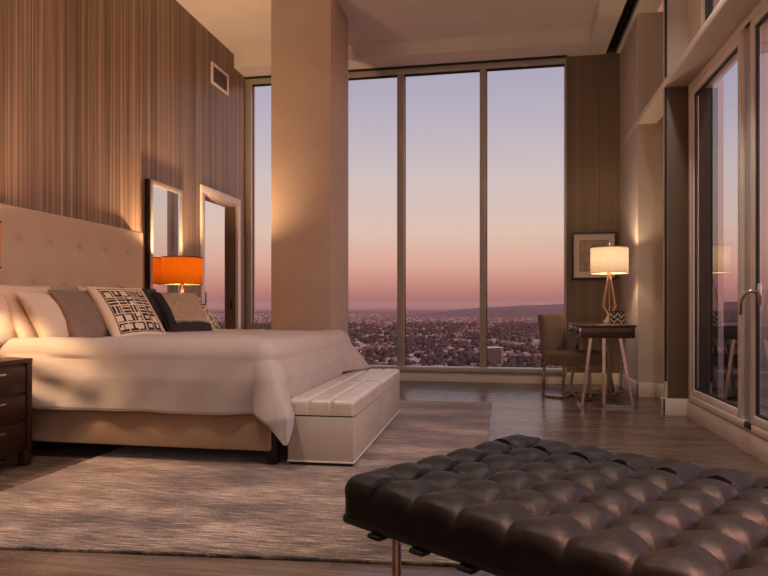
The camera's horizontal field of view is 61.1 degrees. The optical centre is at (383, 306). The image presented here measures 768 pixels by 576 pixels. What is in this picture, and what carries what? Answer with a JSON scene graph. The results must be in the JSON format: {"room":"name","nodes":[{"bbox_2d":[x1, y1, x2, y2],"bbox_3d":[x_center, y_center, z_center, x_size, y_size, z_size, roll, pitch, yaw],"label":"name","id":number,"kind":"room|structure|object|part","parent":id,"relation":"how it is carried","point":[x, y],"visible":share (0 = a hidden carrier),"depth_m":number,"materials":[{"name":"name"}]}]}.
{"room":"hotel room","nodes":[
{"label":"hotel room","id":0,"kind":"room"},
{"bbox_2d":[0,0,245,328],"bbox_3d":[-2.930,-1.160,3.521,0.150,4.220,10.850,0,0,11],"label":"wall","id":1,"kind":"structure","parent":0,"point":[99,99],"depth_m":5.87,"materials":[{"name":"paper"}]},
{"bbox_2d":[145,179,182,292],"bbox_3d":[-2.240,-0.625,6.647,0.063,1.250,0.660,0,0,11],"label":"wall mirror","id":2,"kind":"object","parent":1,"relation":"attached to","point":[163,202],"visible":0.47,"depth_m":6.52,"materials":[{"name":"silver"}]},
{"bbox_2d":[153,185,179,292],"bbox_3d":[-2.222,-0.625,6.644,0.005,1.160,0.570,0,0,11],"label":"mirror glass","id":3,"kind":"object","parent":2,"relation":"attached to","point":[166,199],"depth_m":6.60,"materials":[{"name":"white"}]},
{"bbox_2d":[211,61,228,95],"bbox_3d":[-2.015,-2.805,7.994,0.012,0.260,0.490,0,0,11],"label":"air vent","id":4,"kind":"object","parent":1,"relation":"in","point":[219,78],"visible":1,"depth_m":7.99,"materials":[{"name":"white metal"}]},
{"bbox_2d":[200,184,240,328],"bbox_3d":[-2.081,-0.230,8.039,0.185,2.360,1.115,0,0,11],"label":"door","id":5,"kind":"structure","parent":1,"relation":"in","point":[232,212],"depth_m":8.49,"materials":[{"name":"wood glass"},{"name":"silver painted wood"}]},
{"bbox_2d":[271,0,347,374],"bbox_3d":[-0.790,-1.160,7.084,0.643,4.220,0.760,0,0,11],"label":"column","id":6,"kind":"structure","parent":0,"point":[309,38],"depth_m":6.72,"materials":[{"name":"paint"}]},
{"bbox_2d":[0,381,767,575],"bbox_3d":[-1.800,1.050,3.310,8.250,0.200,11.150,0,0,11],"label":"floor","id":7,"kind":"structure","parent":0,"point":[517,408],"depth_m":4.39,"materials":[{"name":"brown wood"}]},
{"bbox_2d":[0,357,32,465],"bbox_3d":[-2.475,0.629,3.700,0.649,0.642,0.578,0,0,11],"label":"nightstand","id":8,"kind":"object","parent":7,"relation":"on","point":[15,373],"visible":1,"depth_m":3.81,"materials":[{"name":"brown wood"}]},
{"bbox_3d":[-2.187,0.765,3.647,0.016,0.160,0.472,0,0,11],"label":"drawer","id":9,"kind":"part","parent":8,"relation":"part of","materials":[{"name":"brown wood"}]},
{"bbox_3d":[-2.187,0.595,3.647,0.016,0.150,0.472,0,0,11],"label":"drawer","id":10,"kind":"part","parent":8,"relation":"part of","materials":[{"name":"brown wood"}]},
{"bbox_3d":[-2.187,0.427,3.647,0.016,0.155,0.472,0,0,11],"label":"drawer","id":11,"kind":"part","parent":8,"relation":"part of","materials":[{"name":"brown wood"}]},
{"bbox_2d":[0,400,491,566],"bbox_3d":[-0.507,0.942,4.489,2.390,0.014,4.278,0,0,11],"label":"area rug","id":12,"kind":"object","parent":7,"relation":"on","point":[129,499],"visible":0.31,"depth_m":3.14,"materials":[{"name":"grey carpet"}]},
{"bbox_2d":[0,203,279,464],"bbox_3d":[-1.512,0.122,4.925,2.116,1.655,2.090,0,0,11],"label":"bed","id":13,"kind":"object","parent":12,"relation":"on","point":[38,248],"visible":0.33,"depth_m":4.47,"materials":[{"name":"fabric"}]},
{"bbox_3d":[-2.503,0.072,5.109,0.101,1.555,2.090,0,0,11],"label":"headboard","id":14,"kind":"part","parent":13,"relation":"part of","materials":[{"name":"fabric"}]},
{"bbox_3d":[-1.640,0.728,4.033,1.980,0.245,0.070,0,0,11],"label":"rail","id":15,"kind":"part","parent":13,"relation":"part of","materials":[{"name":"fabric"}]},
{"bbox_2d":[0,329,371,445],"bbox_3d":[-1.299,0.487,4.953,2.038,0.592,2.321,0,0,11],"label":"duvet","id":16,"kind":"object","parent":13,"relation":"on","point":[257,372],"visible":0.8,"depth_m":3.96,"materials":[{"name":"fabric"}]},
{"bbox_2d":[1,290,47,339],"bbox_3d":[-2.326,0.067,4.488,0.324,0.436,0.640,0,0,15],"label":"bed pillow","id":17,"kind":"object","parent":16,"relation":"on","point":[24,329],"visible":0.13,"depth_m":4.22,"materials":[{"name":"fabric"}]},
{"bbox_2d":[0,285,49,345],"bbox_3d":[-2.443,0.048,4.404,0.281,0.451,0.620,0,0,13],"label":"bed pillow","id":18,"kind":"object","parent":16,"relation":"on","point":[7,331],"visible":0.26,"depth_m":4.19,"materials":[{"name":"fabric"}]},
{"bbox_2d":[15,291,69,337],"bbox_3d":[-2.197,0.074,4.476,0.357,0.436,0.620,0,0,15],"label":"bed pillow","id":19,"kind":"object","parent":16,"relation":"on","point":[48,320],"visible":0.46,"depth_m":4.25,"materials":[{"name":"fabric"}]},
{"bbox_2d":[47,289,110,337],"bbox_3d":[-2.065,0.066,4.606,0.378,0.459,0.560,0,0,21],"label":"throw pillow","id":20,"kind":"object","parent":16,"relation":"on","point":[83,318],"visible":0.5,"depth_m":4.44,"materials":[{"name":"beige fabric"}]},
{"bbox_2d":[78,286,86,290],"bbox_3d":[-2.276,0.043,5.367,0.267,0.456,0.620,0,0,11],"label":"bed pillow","id":21,"kind":"object","parent":16,"relation":"on","point":[80,288],"visible":0.02,"depth_m":5.09,"materials":[{"name":"fabric"}]},
{"bbox_2d":[86,286,165,336],"bbox_3d":[-1.880,0.052,4.790,0.413,0.487,0.520,0,0,25],"label":"patterned cushion","id":22,"kind":"object","parent":16,"relation":"on","point":[124,311],"visible":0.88,"depth_m":4.69,"materials":[{"name":"beige fabric"}]},
{"bbox_2d":[119,287,167,331],"bbox_3d":[-1.882,0.046,5.231,0.351,0.474,0.460,0,0,15],"label":"throw pillow","id":23,"kind":"object","parent":16,"relation":"on","point":[147,292],"visible":0.19,"depth_m":5.22,"materials":[{"name":"black fabric"}]},
{"bbox_2d":[151,292,212,331],"bbox_3d":[-1.659,0.063,5.389,0.390,0.459,0.440,0,0,35],"label":"cushion","id":24,"kind":"object","parent":16,"relation":"on","point":[180,312],"visible":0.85,"depth_m":5.31,"materials":[{"name":"beige fabric"}]},
{"bbox_2d":[197,297,219,329],"bbox_3d":[-1.667,0.081,5.745,0.378,0.427,0.460,0,0,21],"label":"patterned cushion","id":25,"kind":"object","parent":16,"relation":"on","point":[214,324],"visible":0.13,"depth_m":5.83,"materials":[{"name":"beige fabric"}]},
{"bbox_3d":[-0.661,0.772,3.881,0.060,0.324,0.070,0,0,11],"label":"leg","id":26,"kind":"part","parent":13,"relation":"part of","materials":[{"name":"brown wood"}]},
{"bbox_2d":[287,369,399,466],"bbox_3d":[-0.216,0.739,4.795,0.411,0.394,1.979,0,0,9],"label":"storage bench","id":27,"kind":"object","parent":12,"relation":"on","point":[337,420],"visible":0.99,"depth_m":3.85,"materials":[{"name":"beige leather"}]},
{"bbox_3d":[-0.296,0.590,4.308,0.411,0.096,0.983,0,0,9],"label":"lid","id":28,"kind":"part","parent":27,"relation":"part of","materials":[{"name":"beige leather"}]},
{"bbox_3d":[-0.137,0.590,5.282,0.410,0.096,0.983,0,0,9],"label":"lid","id":29,"kind":"part","parent":27,"relation":"part of","materials":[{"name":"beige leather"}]},
{"bbox_2d":[343,434,767,575],"bbox_3d":[0.874,0.708,1.449,1.954,0.484,0.886,0,0,45],"label":"tufted bench","id":30,"kind":"object","parent":7,"relation":"on","point":[517,504],"visible":1,"depth_m":1.58,"materials":[{"name":"leather"}]},
{"bbox_3d":[0.034,0.768,1.743,0.025,0.328,0.025,0,0,45],"label":"leg","id":31,"kind":"part","parent":30,"relation":"part of","materials":[{"name":"silver metal"}]},
{"bbox_3d":[0.874,0.591,1.449,1.938,0.029,0.868,0,0,45],"label":"frame","id":32,"kind":"part","parent":30,"relation":"part of","materials":[{"name":"black paint"}]},
{"bbox_2d":[538,313,610,401],"bbox_3d":[2.006,0.509,6.861,0.608,0.880,0.460,0,0,44],"label":"desk chair","id":33,"kind":"object","parent":7,"relation":"on","point":[552,330],"visible":0.91,"depth_m":6.85,"materials":[{"name":"beige fabric"}]},
{"bbox_3d":[1.687,0.771,6.867,0.040,0.333,0.025,0,0,44],"label":"leg","id":34,"kind":"part","parent":33,"relation":"part of","materials":[{"name":"metal"}]},
{"bbox_3d":[1.833,0.325,7.025,0.130,0.512,0.460,0,0,44],"label":"backrest","id":35,"kind":"part","parent":33,"relation":"part of","materials":[{"name":"beige fabric"}]},
{"bbox_3d":[1.983,0.771,7.179,0.040,0.333,0.025,0,0,44],"label":"leg","id":36,"kind":"part","parent":33,"relation":"part of","materials":[{"name":"metal"}]},
{"bbox_3d":[2.022,0.523,6.846,0.500,0.133,0.460,0,0,44],"label":"seat","id":37,"kind":"part","parent":33,"relation":"part of","materials":[{"name":"beige fabric"}]},
{"bbox_3d":[2.062,0.771,6.511,0.045,0.334,0.025,0,0,44],"label":"leg","id":38,"kind":"part","parent":33,"relation":"part of","materials":[{"name":"wood"}]},
{"bbox_3d":[2.358,0.771,6.822,0.045,0.334,0.025,0,0,44],"label":"leg","id":39,"kind":"part","parent":33,"relation":"part of","materials":[{"name":"wood"}]},
{"bbox_2d":[568,322,636,407],"bbox_3d":[2.208,0.560,6.704,0.533,0.780,1.170,0,0,11],"label":"writing desk","id":40,"kind":"object","parent":7,"relation":"on","point":[589,330],"visible":0.96,"depth_m":6.17,"materials":[{"name":"brown wood"}]},
{"bbox_3d":[2.026,0.242,7.018,0.018,0.095,0.540,0,0,11],"label":"drawer","id":41,"kind":"part","parent":40,"relation":"part of","materials":[{"name":"wood"}]},
{"bbox_3d":[2.129,0.616,7.268,0.136,0.647,0.038,0,0,41],"label":"leg","id":42,"kind":"part","parent":40,"relation":"part of","materials":[{"name":"wood"}]},
{"bbox_3d":[1.924,0.242,6.467,0.018,0.095,0.540,0,0,11],"label":"drawer","id":43,"kind":"part","parent":40,"relation":"part of","materials":[{"name":"metal"}]},
{"bbox_3d":[1.931,0.616,6.206,0.136,0.647,0.038,0,0,-20],"label":"leg","id":44,"kind":"part","parent":40,"relation":"part of","materials":[{"name":"wood"}]},
{"bbox_3d":[2.409,0.622,7.216,0.284,0.656,0.078,0,0,11],"label":"leg","id":45,"kind":"part","parent":40,"relation":"part of","materials":[{"name":"wood"}]},
{"bbox_2d":[590,243,628,322],"bbox_3d":[2.372,-0.253,6.841,0.386,0.846,0.386,0,0,11],"label":"desk lamp","id":46,"kind":"object","parent":40,"relation":"on","point":[609,260],"visible":0.89,"depth_m":6.70,"materials":[{"name":"white fabric"}]},
{"bbox_3d":[2.372,-0.145,6.841,0.044,0.450,0.044,0,0,11],"label":"stem","id":47,"kind":"part","parent":46,"relation":"part of","materials":[{"name":"orange metal"}]},
{"bbox_3d":[2.372,-0.487,6.841,0.380,0.265,0.380,0,0,11],"label":"lamp shade","id":48,"kind":"part","parent":46,"relation":"part of","materials":[{"name":"white fabric"}]},
{"bbox_3d":[2.487,0.616,7.201,0.153,0.648,0.037,0,0,-15],"label":"leg","id":49,"kind":"part","parent":40,"relation":"part of","materials":[{"name":"wood"}]},
{"bbox_2d":[609,311,624,323],"bbox_3d":[2.373,0.106,6.628,0.144,0.127,0.094,0,0,11],"label":"decorative box","id":50,"kind":"object","parent":40,"relation":"on","point":[615,317],"visible":1,"depth_m":6.58,"materials":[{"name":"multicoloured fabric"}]},
{"bbox_3d":[2.212,0.622,6.154,0.284,0.656,0.078,0,0,11],"label":"leg","id":51,"kind":"part","parent":40,"relation":"part of","materials":[{"name":"wood"}]},
{"bbox_3d":[2.290,0.616,6.140,0.153,0.648,0.037,0,0,36],"label":"leg","id":52,"kind":"part","parent":40,"relation":"part of","materials":[{"name":"wood"}]},
{"bbox_2d":[606,338,624,402],"bbox_3d":[2.478,0.551,6.973,0.327,0.790,1.184,0,0,11],"label":"power cord","id":53,"kind":"object","parent":7,"relation":"on","point":[624,338],"visible":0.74,"depth_m":6.84,"materials":[{"name":"black plastic"}]},
{"bbox_3d":[-1.949,0.629,6.527,0.649,0.642,0.578,0,0,11],"label":"nightstand","id":54,"kind":"object","parent":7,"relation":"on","visible":0},
{"bbox_2d":[161,256,202,292],"bbox_3d":[-2.027,-0.096,6.531,0.409,0.808,0.409,0,0,11],"label":"table lamp","id":55,"kind":"object","parent":54,"relation":"on","point":[175,270],"visible":0.76,"depth_m":6.36,"materials":[{"name":"fabric"}]},
{"bbox_2d":[176,0,662,53],"bbox_3d":[-1.800,-3.370,3.310,8.250,0.200,11.150,0,0,11],"label":"ceiling","id":56,"kind":"structure","parent":0,"point":[242,26],"depth_m":7.37,"materials":[{"name":"paint"}]},
{"bbox_2d":[234,0,662,76],"bbox_3d":[-0.389,-3.185,3.048,5.020,0.170,10.850,0,0,11],"label":"ceiling","id":57,"kind":"structure","parent":0,"point":[594,40],"depth_m":7.90,"materials":[{"name":"paint"}]},
{"bbox_2d":[566,47,619,372],"bbox_3d":[2.767,-1.160,8.045,1.005,4.220,0.170,0,0,11],"label":"wall","id":58,"kind":"structure","parent":0,"point":[593,81],"depth_m":8.00,"materials":[{"name":"paper"}]},
{"bbox_2d":[245,55,566,373],"bbox_3d":[-1.256,-1.140,8.697,7.148,3.920,0.200,0,0,11],"label":"window","id":59,"kind":"structure","parent":58,"relation":"in","point":[483,68],"depth_m":8.38,"materials":[{"name":"metal"}]},
{"bbox_2d":[399,371,566,383],"bbox_3d":[-1.253,0.885,8.717,7.145,0.130,0.160,0,0,11],"label":"trim","id":60,"kind":"structure","parent":58,"relation":"attached to","point":[530,378],"depth_m":8.18,"materials":[{"name":"paint"}]},
{"bbox_2d":[567,372,618,384],"bbox_3d":[2.567,0.880,7.985,0.635,0.140,0.020,0,0,11],"label":"baseboard","id":61,"kind":"structure","parent":58,"relation":"attached to","point":[596,378],"depth_m":7.97,"materials":[{"name":"paint"}]},
{"bbox_2d":[572,232,616,278],"bbox_3d":[2.578,-0.628,7.977,0.524,0.576,0.030,0,0,11],"label":"framed picture","id":62,"kind":"object","parent":58,"relation":"attached to","point":[582,242],"visible":0.68,"depth_m":7.99,"materials":[{"name":"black paper"}]},
{"bbox_2d":[607,0,636,51],"bbox_3d":[1.789,-3.195,2.642,0.130,0.150,10.850,0,0,11],"label":"trim","id":63,"kind":"structure","parent":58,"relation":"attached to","point":[629,5],"depth_m":7.20,"materials":[{"name":"black metal"}]},
{"bbox_2d":[620,12,662,382],"bbox_3d":[2.965,-1.075,7.377,0.370,4.050,1.110,0,0,11],"label":"wall","id":64,"kind":"structure","parent":0,"point":[641,54],"depth_m":6.86,"materials":[{"name":"paint"}]},
{"bbox_2d":[663,0,687,397],"bbox_3d":[2.655,-1.075,5.741,0.360,4.050,0.140,0,0,11],"label":"wall","id":65,"kind":"structure","parent":0,"point":[677,10],"depth_m":5.70,"materials":[{"name":"paint"}]},
{"bbox_2d":[664,0,666,380],"bbox_3d":[2.471,-1.200,5.701,0.020,3.700,0.010,0,0,11],"label":"trim","id":66,"kind":"structure","parent":65,"relation":"attached to","point":[665,1],"depth_m":5.70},
{"bbox_2d":[668,86,687,398],"bbox_3d":[2.569,-0.562,5.682,0.168,2.725,0.012,0,0,11],"label":"trim","id":67,"kind":"structure","parent":65,"relation":"attached to","point":[677,96],"depth_m":5.67,"materials":[{"name":"brown paint"}]},
{"bbox_2d":[688,0,767,440],"bbox_3d":[2.145,-1.160,2.042,0.330,4.220,9.800,0,0,11],"label":"wall","id":68,"kind":"structure","parent":0,"point":[696,8],"depth_m":5.75,"materials":[{"name":"paint"}]},
{"bbox_2d":[620,0,757,147],"bbox_3d":[1.981,-1.962,2.596,0.195,0.065,10.830,0,0,11],"label":"trim","id":69,"kind":"structure","parent":68,"relation":"attached to","point":[726,16],"depth_m":4.90,"materials":[{"name":"paint"}]},
{"bbox_2d":[619,373,767,464],"bbox_3d":[2.047,0.875,2.574,0.358,0.150,10.810,0,0,11],"label":"baseboard","id":70,"kind":"structure","parent":68,"relation":"attached to","point":[745,440],"depth_m":5.14,"materials":[{"name":"paint"}]},
{"bbox_2d":[705,0,713,20],"bbox_3d":[2.214,-2.575,2.985,0.060,0.850,4.680,0,0,11],"label":"window","id":71,"kind":"structure","parent":68,"relation":"in","point":[709,4],"depth_m":5.26,"materials":[{"name":"clear glass"}]},
{"bbox_2d":[689,0,767,439],"bbox_3d":[2.195,-0.545,2.923,0.274,2.690,5.350,0,0,11],"label":"door","id":72,"kind":"structure","parent":68,"relation":"in","point":[747,46],"depth_m":4.36,"materials":[{"name":"paint"}]},
{"bbox_3d":[2.522,-0.545,4.934,0.045,2.600,1.185,0,0,11],"label":"glass panel","id":73,"kind":"part","parent":72,"relation":"part of","materials":[{"name":"glass"}]},
{"bbox_3d":[2.317,-0.031,4.142,0.060,0.163,0.138,0,0,-31],"label":"lever handle","id":74,"kind":"part","parent":72,"relation":"part of","materials":[{"name":"metal"}]},
{"bbox_3d":[2.365,-0.080,4.101,0.016,0.140,0.050,0,0,11],"label":"lock plate","id":75,"kind":"part","parent":72,"relation":"part of","materials":[{"name":"metal"}]},
{"bbox_3d":[2.271,-0.545,3.595,0.045,2.600,1.200,0,0,11],"label":"glass panel","id":76,"kind":"part","parent":72,"relation":"part of","materials":[{"name":"glass"}]},
{"bbox_2d":[724,302,737,400],"bbox_3d":[2.880,0.410,2.327,1.250,0.920,7.630,0,0,11],"label":"wall","id":77,"kind":"structure","parent":0,"point":[730,308],"depth_m":6.01,"materials":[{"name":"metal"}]},
{"label":"outside","id":78,"kind":"structure","parent":0,"visible":0},
{"bbox_2d":[208,308,540,362],"bbox_3d":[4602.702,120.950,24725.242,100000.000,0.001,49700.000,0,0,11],"label":"ground","id":79,"kind":"structure","parent":78,"point":[214,311],"depth_m":8276.70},
{"bbox_2d":[211,313,554,367],"bbox_3d":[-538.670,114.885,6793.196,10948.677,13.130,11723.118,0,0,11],"label":"city buildings","id":80,"kind":"structure","parent":79,"relation":"on","point":[366,346],"depth_m":3787.96,"materials":[{"name":"paint"}]},
{"bbox_2d":[217,321,561,367],"bbox_3d":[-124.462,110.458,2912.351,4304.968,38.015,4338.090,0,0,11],"label":"trees","id":81,"kind":"object","parent":79,"relation":"on","point":[465,358],"visible":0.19,"depth_m":2026.56,"materials":[{"name":"green plant"}]},
{"bbox_2d":[479,347,503,363],"bbox_3d":[218.604,101.450,1329.186,42.600,39.000,29.600,0,0,-13],"label":"office tower","id":82,"kind":"structure","parent":79,"relation":"on","point":[493,353],"depth_m":1316.94,"materials":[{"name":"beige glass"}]},
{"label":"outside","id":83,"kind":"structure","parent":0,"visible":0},
{"bbox_2d":[378,304,563,317],"bbox_3d":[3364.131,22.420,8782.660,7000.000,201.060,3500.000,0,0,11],"label":"hills","id":84,"kind":"structure","parent":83,"point":[523,311],"depth_m":7982.98,"materials":[{"name":"purple"}]}
]}

